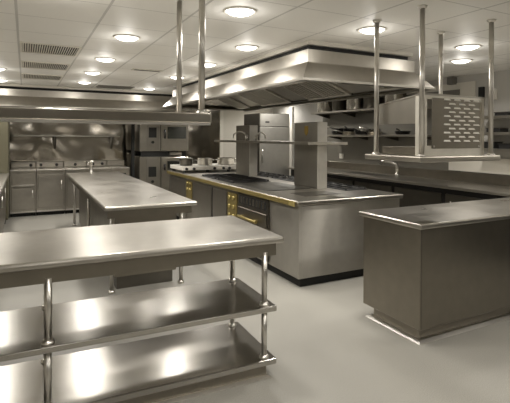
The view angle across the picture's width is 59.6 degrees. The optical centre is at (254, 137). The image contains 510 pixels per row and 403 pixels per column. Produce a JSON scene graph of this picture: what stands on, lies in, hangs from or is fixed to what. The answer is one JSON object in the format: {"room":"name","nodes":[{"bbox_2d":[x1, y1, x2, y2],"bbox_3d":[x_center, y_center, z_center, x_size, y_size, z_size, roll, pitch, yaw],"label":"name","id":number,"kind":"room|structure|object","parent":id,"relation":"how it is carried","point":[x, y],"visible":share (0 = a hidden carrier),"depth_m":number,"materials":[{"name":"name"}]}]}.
{"room":"commercial kitchen","nodes":[
{"label":"commercial kitchen","id":0,"kind":"room"},
{"bbox_2d":[223,108,272,162],"bbox_3d":[-3.595,0.278,9.905,9.300,2.500,0.100,0,0,-27],"label":"wall","id":1,"kind":"structure","parent":0,"point":[231,119],"depth_m":11.40,"materials":[{"name":"beige paint"}]},
{"bbox_2d":[9,109,219,211],"bbox_3d":[-4.250,0.299,9.494,7.560,2.450,0.030,0,0,-27],"label":"wall panel","id":2,"kind":"object","parent":1,"relation":"attached to","point":[201,144],"depth_m":9.77,"materials":[{"name":"metal"}]},
{"bbox_2d":[14,135,119,148],"bbox_3d":[-3.953,0.103,9.456,2.050,0.285,0.310,0,0,-27],"label":"wall shelf","id":3,"kind":"object","parent":2,"relation":"attached to","point":[54,136],"visible":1,"depth_m":9.34,"materials":[{"name":"metal"}]},
{"bbox_2d":[220,110,223,156],"bbox_3d":[-0.848,0.295,11.233,0.080,2.500,0.060,0,0,-27],"label":"trim","id":4,"kind":"structure","parent":1,"relation":"attached to","point":[221,111],"depth_m":11.20,"materials":[{"name":"white ceramic"}]},
{"bbox_2d":[0,0,509,92],"bbox_3d":[-0.354,-1.002,3.640,9.300,0.100,14.200,0,0,-27],"label":"ceiling","id":5,"kind":"structure","parent":0,"point":[91,25],"depth_m":4.03,"materials":[{"name":"tile"}]},
{"bbox_2d":[21,73,62,80],"bbox_3d":[-3.411,-0.965,7.142,0.587,0.012,0.587,0,0,-27],"label":"ceiling vent","id":6,"kind":"object","parent":5,"relation":"in","point":[24,75],"visible":1,"depth_m":7.11,"materials":[{"name":"grey metal"}]},
{"bbox_2d":[21,60,70,70],"bbox_3d":[-2.824,-0.961,6.005,0.587,0.012,0.587,0,0,-27],"label":"ceiling vent","id":7,"kind":"object","parent":5,"relation":"in","point":[24,64],"visible":1,"depth_m":5.99,"materials":[{"name":"grey metal"}]},
{"bbox_2d":[20,41,81,56],"bbox_3d":[-2.237,-0.958,4.867,0.587,0.012,0.587,0,0,-27],"label":"ceiling vent","id":8,"kind":"object","parent":5,"relation":"in","point":[26,47],"visible":1,"depth_m":4.84,"materials":[{"name":"grey metal"}]},
{"bbox_2d":[77,81,91,83],"bbox_3d":[-2.983,-0.951,7.798,0.256,0.034,0.256,0,0,-27],"label":"recessed light","id":9,"kind":"object","parent":5,"relation":"in","point":[81,82],"visible":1,"depth_m":7.73,"materials":[{"name":"white glass"}]},
{"bbox_2d":[84,71,101,74],"bbox_3d":[-2.414,-0.948,6.628,0.256,0.034,0.256,0,0,-27],"label":"recessed light","id":10,"kind":"object","parent":5,"relation":"in","point":[85,72],"visible":1,"depth_m":6.56,"materials":[{"name":"white glass"}]},
{"bbox_2d":[85,72,99,74],"bbox_3d":[-2.414,-0.947,6.628,0.206,0.033,0.206,0,0,-27],"label":"diffuser","id":11,"kind":"object","parent":10,"relation":"attached to","point":[90,73],"depth_m":6.57,"materials":[{"name":"white plastic"}]},
{"bbox_2d":[0,83,190,112],"bbox_3d":[-4.112,-0.767,8.848,5.514,0.415,1.214,0,0,-27],"label":"hood","id":12,"kind":"object","parent":5,"relation":"attached to","point":[11,95],"visible":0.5,"depth_m":8.70,"materials":[{"name":"metal"}]},
{"bbox_2d":[94,57,115,61],"bbox_3d":[-1.835,-0.944,5.464,0.256,0.034,0.256,0,0,-27],"label":"recessed light","id":13,"kind":"object","parent":5,"relation":"in","point":[102,59],"visible":1,"depth_m":5.41,"materials":[{"name":"white glass"}]},
{"bbox_2d":[97,58,112,61],"bbox_3d":[-1.835,-0.944,5.464,0.206,0.033,0.206,0,0,-27],"label":"diffuser","id":14,"kind":"object","parent":13,"relation":"attached to","point":[98,59],"depth_m":5.41,"materials":[{"name":"white plastic"}]},
{"bbox_2d":[0,0,210,124],"bbox_3d":[-1.429,-0.517,2.306,2.371,0.881,0.588,0,0,-27],"label":"shelf","id":15,"kind":"object","parent":5,"relation":"hanging from","point":[7,114],"visible":1,"depth_m":2.45,"materials":[{"name":"metal"}]},
{"bbox_2d":[96,85,134,88],"bbox_3d":[-2.675,-0.957,8.530,0.660,0.018,0.380,0,0,-27],"label":"ceiling vent","id":16,"kind":"object","parent":5,"relation":"in","point":[98,86],"visible":1,"depth_m":8.48,"materials":[{"name":"grey metal"}]},
{"bbox_2d":[113,34,140,41],"bbox_3d":[-1.225,-0.941,4.260,0.256,0.034,0.256,0,0,-27],"label":"recessed light","id":17,"kind":"object","parent":5,"relation":"in","point":[123,37],"visible":1,"depth_m":4.20,"materials":[{"name":"white glass"}]},
{"bbox_2d":[116,36,137,41],"bbox_3d":[-1.225,-0.940,4.260,0.206,0.033,0.206,0,0,-27],"label":"diffuser","id":18,"kind":"object","parent":17,"relation":"attached to","point":[123,38],"depth_m":4.22,"materials":[{"name":"white plastic"}]},
{"bbox_2d":[131,68,162,71],"bbox_3d":[-1.538,-0.953,6.349,0.420,0.013,0.140,0,0,-27],"label":"ceiling vent","id":19,"kind":"object","parent":5,"relation":"in","point":[135,69],"visible":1,"depth_m":6.33,"materials":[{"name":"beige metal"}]},
{"bbox_2d":[205,63,216,66],"bbox_3d":[-0.619,-0.937,5.811,0.256,0.034,0.256,0,0,-27],"label":"recessed light","id":20,"kind":"object","parent":5,"relation":"in","point":[206,64],"visible":0.61,"depth_m":5.75,"materials":[{"name":"white glass"}]},
{"bbox_2d":[223,6,256,16],"bbox_3d":[-0.113,-0.934,3.354,0.256,0.034,0.256,0,0,-27],"label":"recessed light","id":21,"kind":"object","parent":5,"relation":"in","point":[234,11],"visible":1,"depth_m":3.30,"materials":[{"name":"white glass"}]},
{"bbox_2d":[226,8,253,16],"bbox_3d":[-0.113,-0.933,3.354,0.206,0.033,0.206,0,0,-27],"label":"diffuser","id":22,"kind":"object","parent":21,"relation":"attached to","point":[234,12],"depth_m":3.31,"materials":[{"name":"white plastic"}]},
{"bbox_2d":[235,44,258,50],"bbox_3d":[-0.086,-0.933,4.691,0.256,0.034,0.256,0,0,-27],"label":"recessed light","id":23,"kind":"object","parent":5,"relation":"in","point":[246,47],"visible":1,"depth_m":4.63,"materials":[{"name":"white glass"}]},
{"bbox_2d":[237,46,256,50],"bbox_3d":[-0.086,-0.933,4.691,0.206,0.033,0.206,0,0,-27],"label":"diffuser","id":24,"kind":"object","parent":23,"relation":"attached to","point":[245,48],"depth_m":4.64,"materials":[{"name":"white plastic"}]},
{"bbox_2d":[162,40,435,110],"bbox_3d":[0.122,-0.742,6.622,1.737,0.415,4.774,0,0,-27],"label":"hood","id":25,"kind":"object","parent":5,"relation":"attached to","point":[308,71],"visible":0.95,"depth_m":4.97,"materials":[{"name":"metal"}]},
{"bbox_2d":[245,89,403,108],"bbox_3d":[0.737,-0.571,6.940,0.070,0.030,4.458,0,0,-27],"label":"filter","id":26,"kind":"object","parent":25,"relation":"on","point":[295,102],"depth_m":6.80,"materials":[{"name":"metal"}]},
{"bbox_2d":[357,26,386,33],"bbox_3d":[1.024,-0.927,3.901,0.256,0.034,0.256,0,0,-27],"label":"recessed light","id":27,"kind":"object","parent":5,"relation":"in","point":[369,29],"visible":0.9,"depth_m":3.85,"materials":[{"name":"white glass"}]},
{"bbox_2d":[360,28,383,33],"bbox_3d":[1.024,-0.926,3.901,0.206,0.033,0.206,0,0,-27],"label":"diffuser","id":28,"kind":"object","parent":27,"relation":"attached to","point":[362,30],"depth_m":3.86,"materials":[{"name":"white plastic"}]},
{"bbox_2d":[365,5,499,162],"bbox_3d":[1.428,-0.380,3.594,0.890,1.121,0.580,0,0,-27],"label":"shelf","id":29,"kind":"object","parent":5,"relation":"hanging from","point":[421,157],"visible":0.89,"depth_m":3.54,"materials":[{"name":"metal"}]},
{"bbox_2d":[379,93,484,155],"bbox_3d":[1.427,-0.092,3.608,0.713,0.462,0.477,0,0,-27],"label":"microwave","id":30,"kind":"object","parent":29,"relation":"on","point":[457,120],"visible":0.95,"depth_m":3.42,"materials":[{"name":"metal"}]},
{"bbox_2d":[382,146,414,154],"bbox_3d":[1.405,0.107,3.626,0.645,0.061,0.365,0,0,-27],"label":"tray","id":31,"kind":"object","parent":30,"relation":"on","point":[397,150],"depth_m":3.49,"materials":[{"name":"metal"}]},
{"bbox_2d":[450,59,472,63],"bbox_3d":[2.508,-0.918,5.421,0.256,0.034,0.256,0,0,-27],"label":"recessed light","id":32,"kind":"object","parent":5,"relation":"in","point":[458,61],"visible":1,"depth_m":5.37,"materials":[{"name":"white glass"}]},
{"bbox_2d":[452,60,469,63],"bbox_3d":[2.508,-0.917,5.421,0.206,0.033,0.206,0,0,-27],"label":"diffuser","id":33,"kind":"object","parent":32,"relation":"attached to","point":[453,61],"depth_m":5.37,"materials":[{"name":"white plastic"}]},
{"bbox_2d":[454,44,481,49],"bbox_3d":[2.196,-0.920,4.597,0.256,0.034,0.256,0,0,-27],"label":"recessed light","id":34,"kind":"object","parent":5,"relation":"in","point":[465,46],"visible":1,"depth_m":4.54,"materials":[{"name":"white glass"}]},
{"bbox_2d":[457,45,478,49],"bbox_3d":[2.196,-0.919,4.597,0.206,0.033,0.206,0,0,-27],"label":"diffuser","id":35,"kind":"object","parent":34,"relation":"attached to","point":[460,47],"depth_m":4.55,"materials":[{"name":"white plastic"}]},
{"bbox_2d":[0,212,509,402],"bbox_3d":[-0.369,1.598,3.640,9.300,0.100,14.200,0,0,-27],"label":"floor","id":36,"kind":"structure","parent":0,"point":[323,344],"depth_m":3.30,"materials":[{"name":"plastic"}]},
{"bbox_2d":[0,173,8,232],"bbox_3d":[-3.800,1.076,5.835,0.910,0.902,3.850,0,0,-27],"label":"base cabinet","id":37,"kind":"object","parent":36,"relation":"on","point":[3,176],"depth_m":6.51,"materials":[{"name":"metal"}]},
{"bbox_2d":[0,173,8,195],"bbox_3d":[-3.798,0.643,5.835,0.910,0.037,3.850,0,0,-27],"label":"countertop","id":38,"kind":"structure","parent":37,"relation":"on","point":[3,176],"depth_m":6.47,"materials":[{"name":"metal"}]},
{"bbox_2d":[0,122,9,223],"bbox_3d":[-4.857,0.510,7.873,0.895,2.020,0.655,0,0,-27],"label":"tall cabinet","id":39,"kind":"object","parent":36,"relation":"on","point":[4,126],"visible":0.62,"depth_m":7.77,"materials":[{"name":"silver metal"}]},
{"bbox_2d":[10,161,35,216],"bbox_3d":[-4.593,1.012,8.826,0.444,1.020,0.767,0,0,-27],"label":"range","id":40,"kind":"object","parent":36,"relation":"on","point":[22,174],"visible":1,"depth_m":8.54,"materials":[{"name":"metal"}]},
{"bbox_2d":[11,185,33,186],"bbox_3d":[-4.438,0.928,8.516,0.394,0.030,0.040,0,0,-27],"label":"handle","id":41,"kind":"object","parent":40,"relation":"attached to","point":[11,185],"depth_m":8.50,"materials":[{"name":"metal"}]},
{"bbox_2d":[10,168,35,171],"bbox_3d":[-4.597,0.642,8.838,0.444,0.040,0.740,0,0,-27],"label":"countertop","id":42,"kind":"structure","parent":40,"relation":"on","point":[12,169],"depth_m":8.60,"materials":[{"name":"metal"}]},
{"bbox_2d":[36,161,64,214],"bbox_3d":[-4.161,1.015,9.046,0.514,1.020,0.772,0,0,-27],"label":"range","id":43,"kind":"object","parent":36,"relation":"on","point":[50,175],"visible":0.94,"depth_m":8.76,"materials":[{"name":"metal"}]},
{"bbox_2d":[36,167,64,171],"bbox_3d":[-4.166,0.645,9.060,0.514,0.040,0.740,0,0,-27],"label":"countertop","id":44,"kind":"structure","parent":43,"relation":"on","point":[41,169],"depth_m":8.82,"materials":[{"name":"metal"}]},
{"bbox_2d":[63,161,89,212],"bbox_3d":[-3.725,1.017,9.271,0.454,1.020,0.772,0,0,-27],"label":"range","id":45,"kind":"object","parent":36,"relation":"on","point":[70,166],"visible":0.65,"depth_m":8.95,"materials":[{"name":"metal"}]},
{"bbox_2d":[63,166,89,170],"bbox_3d":[-3.731,0.647,9.285,0.454,0.040,0.740,0,0,-27],"label":"countertop","id":46,"kind":"structure","parent":45,"relation":"on","point":[66,168],"depth_m":8.98,"materials":[{"name":"metal"}]},
{"bbox_2d":[86,160,110,171],"bbox_3d":[-3.335,1.020,9.473,0.414,1.020,0.772,0,0,-27],"label":"range","id":47,"kind":"object","parent":36,"relation":"on","point":[98,165],"visible":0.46,"depth_m":9.60,"materials":[{"name":"metal"}]},
{"bbox_2d":[86,166,110,169],"bbox_3d":[-3.340,0.650,9.487,0.414,0.040,0.740,0,0,-27],"label":"countertop","id":48,"kind":"structure","parent":47,"relation":"on","point":[94,167],"depth_m":9.28,"materials":[{"name":"metal"}]},
{"bbox_2d":[106,160,129,174],"bbox_3d":[-2.980,1.022,9.658,0.374,1.020,0.767,0,0,-27],"label":"range","id":49,"kind":"object","parent":36,"relation":"on","point":[115,165],"visible":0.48,"depth_m":9.64,"materials":[{"name":"metal"}]},
{"bbox_2d":[107,166,129,169],"bbox_3d":[-2.984,0.652,9.670,0.374,0.040,0.740,0,0,-27],"label":"countertop","id":50,"kind":"structure","parent":49,"relation":"on","point":[112,167],"depth_m":9.38,"materials":[{"name":"metal"}]},
{"bbox_2d":[66,172,196,293],"bbox_3d":[-1.956,1.087,6.165,0.901,0.902,4.255,0,0,-27],"label":"work table","id":51,"kind":"object","parent":36,"relation":"on","point":[105,198],"visible":0.72,"depth_m":4.73,"materials":[{"name":"metal"}]},
{"bbox_2d":[87,161,92,172],"bbox_3d":[-2.917,0.521,7.867,0.071,0.218,0.194,0,0,3],"label":"tap","id":52,"kind":"object","parent":51,"relation":"on","point":[89,162],"visible":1,"depth_m":7.91,"materials":[{"name":"metal"}]},
{"bbox_2d":[131,124,134,176],"bbox_3d":[-2.692,0.524,9.809,0.060,2.020,0.100,0,0,-27],"label":"pipe","id":53,"kind":"object","parent":36,"relation":"on","point":[132,125],"visible":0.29,"depth_m":9.77,"materials":[{"name":"black"}]},
{"bbox_2d":[0,215,283,402],"bbox_3d":[-1.245,1.091,2.716,2.765,0.902,0.885,0,0,-26],"label":"prep table","id":54,"kind":"object","parent":36,"relation":"on","point":[172,368],"visible":1,"depth_m":2.73,"materials":[{"name":"metal"}]},
{"bbox_2d":[244,113,289,175],"bbox_3d":[0.265,0.517,10.001,0.750,2.070,0.832,0,0,-27],"label":"fridge","id":55,"kind":"object","parent":36,"relation":"on","point":[271,158],"visible":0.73,"depth_m":9.67,"materials":[{"name":"metal"}]},
{"bbox_2d":[167,169,402,286],"bbox_3d":[-0.015,1.086,6.911,1.512,0.928,4.666,0,0,-27],"label":"kitchen island","id":56,"kind":"object","parent":36,"relation":"on","point":[322,230],"visible":0.85,"depth_m":4.94,"materials":[{"name":"metal"}]},
{"bbox_2d":[237,192,268,261],"bbox_3d":[-0.065,1.075,5.456,0.088,0.710,0.810,0,0,-27],"label":"oven","id":57,"kind":"object","parent":56,"relation":"in","point":[253,209],"depth_m":5.38,"materials":[{"name":"black"}]},
{"bbox_2d":[168,169,402,205],"bbox_3d":[0.013,0.674,6.924,1.454,0.048,4.666,0,0,-27],"label":"island countertop","id":58,"kind":"structure","parent":56,"relation":"on","point":[343,196],"depth_m":5.21,"materials":[{"name":"metal"}]},
{"bbox_2d":[170,163,235,172],"bbox_3d":[-0.862,0.586,8.596,1.360,0.118,0.775,0,0,-27],"label":"stove","id":59,"kind":"object","parent":58,"relation":"on","point":[214,166],"visible":0.86,"depth_m":8.28,"materials":[{"name":"silver metal"}]},
{"bbox_2d":[177,156,194,165],"bbox_3d":[-1.290,0.436,8.338,0.346,0.176,0.260,0,0,-27],"label":"stock pot","id":60,"kind":"object","parent":59,"relation":"on","point":[185,161],"visible":1,"depth_m":8.24,"materials":[{"name":"metal"}]},
{"bbox_2d":[195,158,214,164],"bbox_3d":[-0.962,0.461,8.530,0.386,0.130,0.296,0,0,-27],"label":"stock pot","id":61,"kind":"object","parent":59,"relation":"on","point":[200,161],"visible":0.97,"depth_m":8.41,"materials":[{"name":"metal"}]},
{"bbox_2d":[215,157,235,164],"bbox_3d":[-0.571,0.464,8.732,0.395,0.130,0.356,0,0,13],"label":"stock pot","id":62,"kind":"object","parent":59,"relation":"on","point":[220,160],"visible":0.98,"depth_m":8.59,"materials":[{"name":"metal"}]},
{"bbox_2d":[202,173,247,178],"bbox_3d":[-0.491,0.633,7.288,0.620,0.028,0.600,0,0,-27],"label":"cooktop","id":63,"kind":"object","parent":58,"relation":"on","point":[211,176],"depth_m":7.24,"materials":[{"name":"black metal"}]},
{"bbox_2d":[216,177,270,182],"bbox_3d":[-0.179,0.635,6.684,0.620,0.028,0.600,0,0,-27],"label":"cooktop","id":64,"kind":"object","parent":58,"relation":"on","point":[229,179],"depth_m":6.57,"materials":[{"name":"black metal"}]},
{"bbox_2d":[257,171,285,176],"bbox_3d":[0.159,0.637,7.708,0.360,0.028,0.850,0,0,-27],"label":"cooktop","id":65,"kind":"object","parent":58,"relation":"on","point":[261,174],"depth_m":7.52,"materials":[{"name":"black metal"}]},
{"bbox_2d":[214,122,347,188],"bbox_3d":[0.220,0.225,6.951,0.610,0.852,3.050,0,0,-27],"label":"gantry","id":66,"kind":"object","parent":58,"relation":"on","point":[310,142],"visible":0.98,"depth_m":5.94,"materials":[{"name":"metal"}]},
{"bbox_2d":[233,131,247,140],"bbox_3d":[-0.224,-0.026,7.370,0.065,0.160,0.488,0,0,-33],"label":"tap","id":67,"kind":"object","parent":66,"relation":"on","point":[246,135],"visible":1,"depth_m":7.27,"materials":[{"name":"metal"}]},
{"bbox_2d":[255,132,265,140],"bbox_3d":[0.076,-0.016,7.229,0.192,0.144,0.093,0,0,28],"label":"tap","id":68,"kind":"object","parent":66,"relation":"on","point":[256,136],"visible":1,"depth_m":7.26,"materials":[{"name":"metal"}]},
{"bbox_2d":[272,175,293,181],"bbox_3d":[0.606,0.640,6.842,0.360,0.028,0.900,0,0,-27],"label":"cooktop","id":69,"kind":"object","parent":58,"relation":"on","point":[290,178],"depth_m":6.93,"materials":[{"name":"black metal"}]},
{"bbox_2d":[327,181,365,190],"bbox_3d":[1.065,0.642,5.953,0.360,0.028,0.900,0,0,-27],"label":"cooktop","id":70,"kind":"object","parent":58,"relation":"on","point":[337,186],"depth_m":5.71,"materials":[{"name":"black metal"}]},
{"bbox_2d":[287,161,509,206],"bbox_3d":[3.057,1.044,5.970,0.800,1.050,8.800,0,0,-27],"label":"countertop","id":71,"kind":"structure","parent":36,"relation":"on","point":[418,186],"depth_m":6.76,"materials":[{"name":"metal"}]},
{"bbox_2d":[342,172,395,176],"bbox_3d":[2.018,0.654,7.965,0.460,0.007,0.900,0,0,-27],"label":"sink","id":72,"kind":"object","parent":71,"relation":"in","point":[356,173],"depth_m":7.87,"materials":[{"name":"metal"}]},
{"bbox_2d":[380,160,398,175],"bbox_3d":[2.334,0.525,7.749,0.338,0.269,0.080,0,0,19],"label":"tap","id":73,"kind":"object","parent":71,"relation":"on","point":[385,161],"visible":0.98,"depth_m":7.71,"materials":[{"name":"metal"}]},
{"bbox_2d":[287,167,509,196],"bbox_3d":[3.059,0.682,5.970,0.800,0.037,8.800,0,0,-27],"label":"countertop","id":74,"kind":"structure","parent":71,"relation":"on","point":[499,190],"depth_m":6.51,"materials":[{"name":"metal"}]},
{"bbox_2d":[359,197,509,344],"bbox_3d":[2.129,1.106,4.141,2.407,0.914,0.694,0,0,-27],"label":"kitchen island","id":75,"kind":"object","parent":36,"relation":"on","point":[432,272],"depth_m":3.58,"materials":[{"name":"metal"}]},
{"bbox_2d":[359,197,509,229],"bbox_3d":[2.131,0.670,4.141,2.407,0.042,0.694,0,0,-27],"label":"countertop","id":76,"kind":"structure","parent":75,"relation":"on","point":[421,217],"depth_m":3.77,"materials":[{"name":"metal"}]},
{"bbox_3d":[-2.157,1.327,10.105,1.050,0.420,0.670,0,0,-27],"label":"stand","id":77,"kind":"object","parent":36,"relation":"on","visible":0},
{"bbox_2d":[134,155,187,187],"bbox_3d":[-2.133,0.770,10.065,1.090,0.695,0.841,0,0,-27],"label":"oven","id":78,"kind":"object","parent":77,"relation":"on","point":[152,170],"visible":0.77,"depth_m":9.70,"materials":[{"name":"metal"}]},
{"bbox_2d":[135,151,185,156],"bbox_3d":[-2.156,0.362,10.103,1.000,0.120,0.670,0,0,-27],"label":"spacer","id":79,"kind":"object","parent":78,"relation":"on","point":[137,153],"visible":0.84,"depth_m":9.79,"materials":[{"name":"black"}]},
{"bbox_2d":[135,125,187,150],"bbox_3d":[-2.128,-0.040,10.065,1.090,0.685,0.841,0,0,-27],"label":"oven","id":80,"kind":"object","parent":79,"relation":"on","point":[147,137],"visible":0.79,"depth_m":9.73,"materials":[{"name":"metal"}]},
{"bbox_2d":[273,70,509,175],"bbox_3d":[3.726,0.323,5.750,0.100,2.500,14.000,0,0,-27],"label":"wall","id":81,"kind":"structure","parent":0,"point":[302,113],"depth_m":6.41,"materials":[{"name":"grey paint"}]},
{"bbox_2d":[289,107,293,175],"bbox_3d":[0.900,0.406,11.061,0.050,2.300,0.130,0,0,-27],"label":"trim","id":82,"kind":"structure","parent":81,"relation":"attached to","point":[291,109],"depth_m":11.01,"materials":[{"name":"silver metal"}]},
{"bbox_2d":[311,108,373,118],"bbox_3d":[2.018,-0.463,8.456,0.398,0.120,2.780,0,0,-27],"label":"wall shelf","id":83,"kind":"object","parent":81,"relation":"attached to","point":[352,112],"visible":0.56,"depth_m":8.83,"materials":[{"name":"metal"}]},
{"bbox_2d":[317,101,331,111],"bbox_3d":[1.511,-0.661,9.443,0.386,0.270,0.386,0,0,-27],"label":"stock pot","id":84,"kind":"object","parent":83,"relation":"on","point":[324,106],"visible":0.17,"depth_m":9.28,"materials":[{"name":"metal"}]},
{"bbox_2d":[332,100,345,110],"bbox_3d":[1.717,-0.645,9.065,0.316,0.240,0.316,0,0,-27],"label":"stock pot","id":85,"kind":"object","parent":83,"relation":"on","point":[336,105],"visible":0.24,"depth_m":8.93,"materials":[{"name":"metal"}]},
{"bbox_2d":[346,98,362,109],"bbox_3d":[1.951,-0.658,8.590,0.396,0.270,0.396,0,0,-27],"label":"stock pot","id":86,"kind":"object","parent":83,"relation":"on","point":[351,104],"visible":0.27,"depth_m":8.42,"materials":[{"name":"metal"}]},
{"bbox_2d":[363,96,379,108],"bbox_3d":[2.153,-0.647,8.221,0.316,0.250,0.316,0,0,-27],"label":"stock pot","id":87,"kind":"object","parent":83,"relation":"on","point":[368,102],"visible":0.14,"depth_m":8.10,"materials":[{"name":"metal"}]},
{"bbox_2d":[384,93,406,102],"bbox_3d":[2.419,-0.645,7.683,0.386,0.250,0.386,0,0,-27],"label":"stock pot","id":88,"kind":"object","parent":83,"relation":"on","point":[387,98],"visible":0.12,"depth_m":7.53,"materials":[{"name":"metal"}]},
{"bbox_2d":[327,134,431,140],"bbox_3d":[2.171,0.003,8.154,0.398,0.100,2.600,0,0,-27],"label":"wall shelf","id":89,"kind":"object","parent":81,"relation":"attached to","point":[364,137],"visible":0.6,"depth_m":7.92,"materials":[{"name":"metal"}]},
{"bbox_2d":[331,129,343,134],"bbox_3d":[1.645,-0.107,9.049,0.432,0.114,0.291,0,0,-38],"label":"frying pan","id":90,"kind":"object","parent":89,"relation":"on","point":[333,132],"visible":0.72,"depth_m":8.98,"materials":[{"name":"black metal"}]},
{"bbox_2d":[334,129,354,134],"bbox_3d":[1.779,-0.101,8.728,0.445,0.104,0.290,0,0,-27],"label":"frying pan","id":91,"kind":"object","parent":89,"relation":"on","point":[344,133],"visible":0.86,"depth_m":8.66,"materials":[{"name":"metal"}]},
{"bbox_2d":[342,126,353,131],"bbox_3d":[1.843,-0.163,8.690,0.251,0.104,0.399,0,0,4],"label":"frying pan","id":92,"kind":"object","parent":91,"relation":"on","point":[345,129],"visible":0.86,"depth_m":8.67,"materials":[{"name":"black metal"}]},
{"bbox_2d":[352,128,367,134],"bbox_3d":[1.953,-0.110,8.412,0.426,0.124,0.270,0,0,-27],"label":"frying pan","id":93,"kind":"object","parent":89,"relation":"on","point":[358,132],"visible":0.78,"depth_m":8.34,"materials":[{"name":"black metal"}]},
{"bbox_2d":[360,129,382,134],"bbox_3d":[2.104,-0.094,8.085,0.478,0.094,0.310,0,0,-27],"label":"frying pan","id":94,"kind":"object","parent":89,"relation":"on","point":[367,132],"visible":0.75,"depth_m":8.02,"materials":[{"name":"metal"}]},
{"bbox_2d":[359,127,380,131],"bbox_3d":[2.109,-0.146,8.088,0.406,0.094,0.251,0,0,-27],"label":"frying pan","id":95,"kind":"object","parent":94,"relation":"on","point":[369,130],"visible":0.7,"depth_m":8.07,"materials":[{"name":"metal"}]},
{"bbox_2d":[395,128,409,134],"bbox_3d":[2.436,-0.097,7.495,0.410,0.104,0.284,0,0,-27],"label":"frying pan","id":96,"kind":"object","parent":89,"relation":"on","point":[398,132],"visible":0.98,"depth_m":7.43,"materials":[{"name":"black metal"}]},
{"bbox_2d":[323,89,459,171],"bbox_3d":[2.317,-0.036,8.342,0.030,1.400,3.500,0,0,-27],"label":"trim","id":97,"kind":"structure","parent":81,"relation":"attached to","point":[356,149],"depth_m":8.57,"materials":[{"name":"grey"}]},
{"bbox_2d":[407,81,475,96],"bbox_3d":[2.889,-0.608,7.251,0.020,0.450,1.560,0,0,-27],"label":"wall panel","id":98,"kind":"object","parent":81,"relation":"attached to","point":[466,88],"visible":0.26,"depth_m":6.74,"materials":[{"name":"beige tile"}]},
{"bbox_2d":[447,77,456,84],"bbox_3d":[3.035,-0.867,6.864,0.120,0.110,0.100,0,0,-27],"label":"wall speaker","id":99,"kind":"object","parent":81,"relation":"attached to","point":[450,80],"visible":1,"depth_m":6.83,"materials":[{"name":"grey"}]},
{"bbox_2d":[449,159,509,174],"bbox_3d":[3.783,0.408,5.487,0.040,0.210,3.280,0,0,-27],"label":"trim","id":100,"kind":"structure","parent":81,"relation":"attached to","point":[502,166],"depth_m":6.39,"materials":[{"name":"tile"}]},
{"bbox_2d":[478,87,484,105],"bbox_3d":[3.286,-0.590,6.466,0.035,0.280,0.080,0,0,-27],"label":"wall speaker","id":101,"kind":"object","parent":81,"relation":"attached to","point":[481,90],"visible":0.71,"depth_m":6.45,"materials":[{"name":"black plastic"}]},
{"bbox_2d":[494,88,497,99],"bbox_3d":[3.365,-0.610,6.303,0.045,0.160,0.120,0,0,-27],"label":"wall thermostat","id":102,"kind":"object","parent":81,"relation":"attached to","point":[495,89],"visible":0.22,"depth_m":6.25,"materials":[{"name":"white plastic"}]},
{"bbox_2d":[484,115,509,151],"bbox_3d":[3.411,-0.059,5.935,0.285,0.700,0.820,0,0,-27],"label":"wall rack","id":103,"kind":"object","parent":81,"relation":"attached to","point":[499,116],"visible":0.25,"depth_m":5.93,"materials":[{"name":"metal"}]},
{"bbox_2d":[484,142,502,148],"bbox_3d":[3.279,0.116,6.172,0.200,0.112,0.210,0,0,-27],"label":"storage box","id":104,"kind":"object","parent":103,"relation":"on","point":[495,144],"visible":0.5,"depth_m":6.08,"materials":[{"name":"black metal"}]},
{"bbox_2d":[486,128,508,131],"bbox_3d":[3.317,-0.089,6.101,0.200,0.082,0.210,0,0,-27],"label":"storage box","id":105,"kind":"object","parent":103,"relation":"on","point":[494,129],"visible":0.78,"depth_m":6.01,"materials":[{"name":"black metal"}]},
{"bbox_2d":[494,111,509,115],"bbox_3d":[3.373,-0.303,5.994,0.200,0.072,0.210,0,0,-27],"label":"storage box","id":106,"kind":"object","parent":103,"relation":"on","point":[508,112],"visible":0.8,"depth_m":5.94,"materials":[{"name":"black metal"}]},
{"bbox_2d":[498,143,509,148],"bbox_3d":[3.398,0.127,5.941,0.200,0.092,0.210,0,0,-27],"label":"storage box","id":107,"kind":"object","parent":103,"relation":"on","point":[501,145],"visible":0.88,"depth_m":5.91,"materials":[{"name":"black metal"}]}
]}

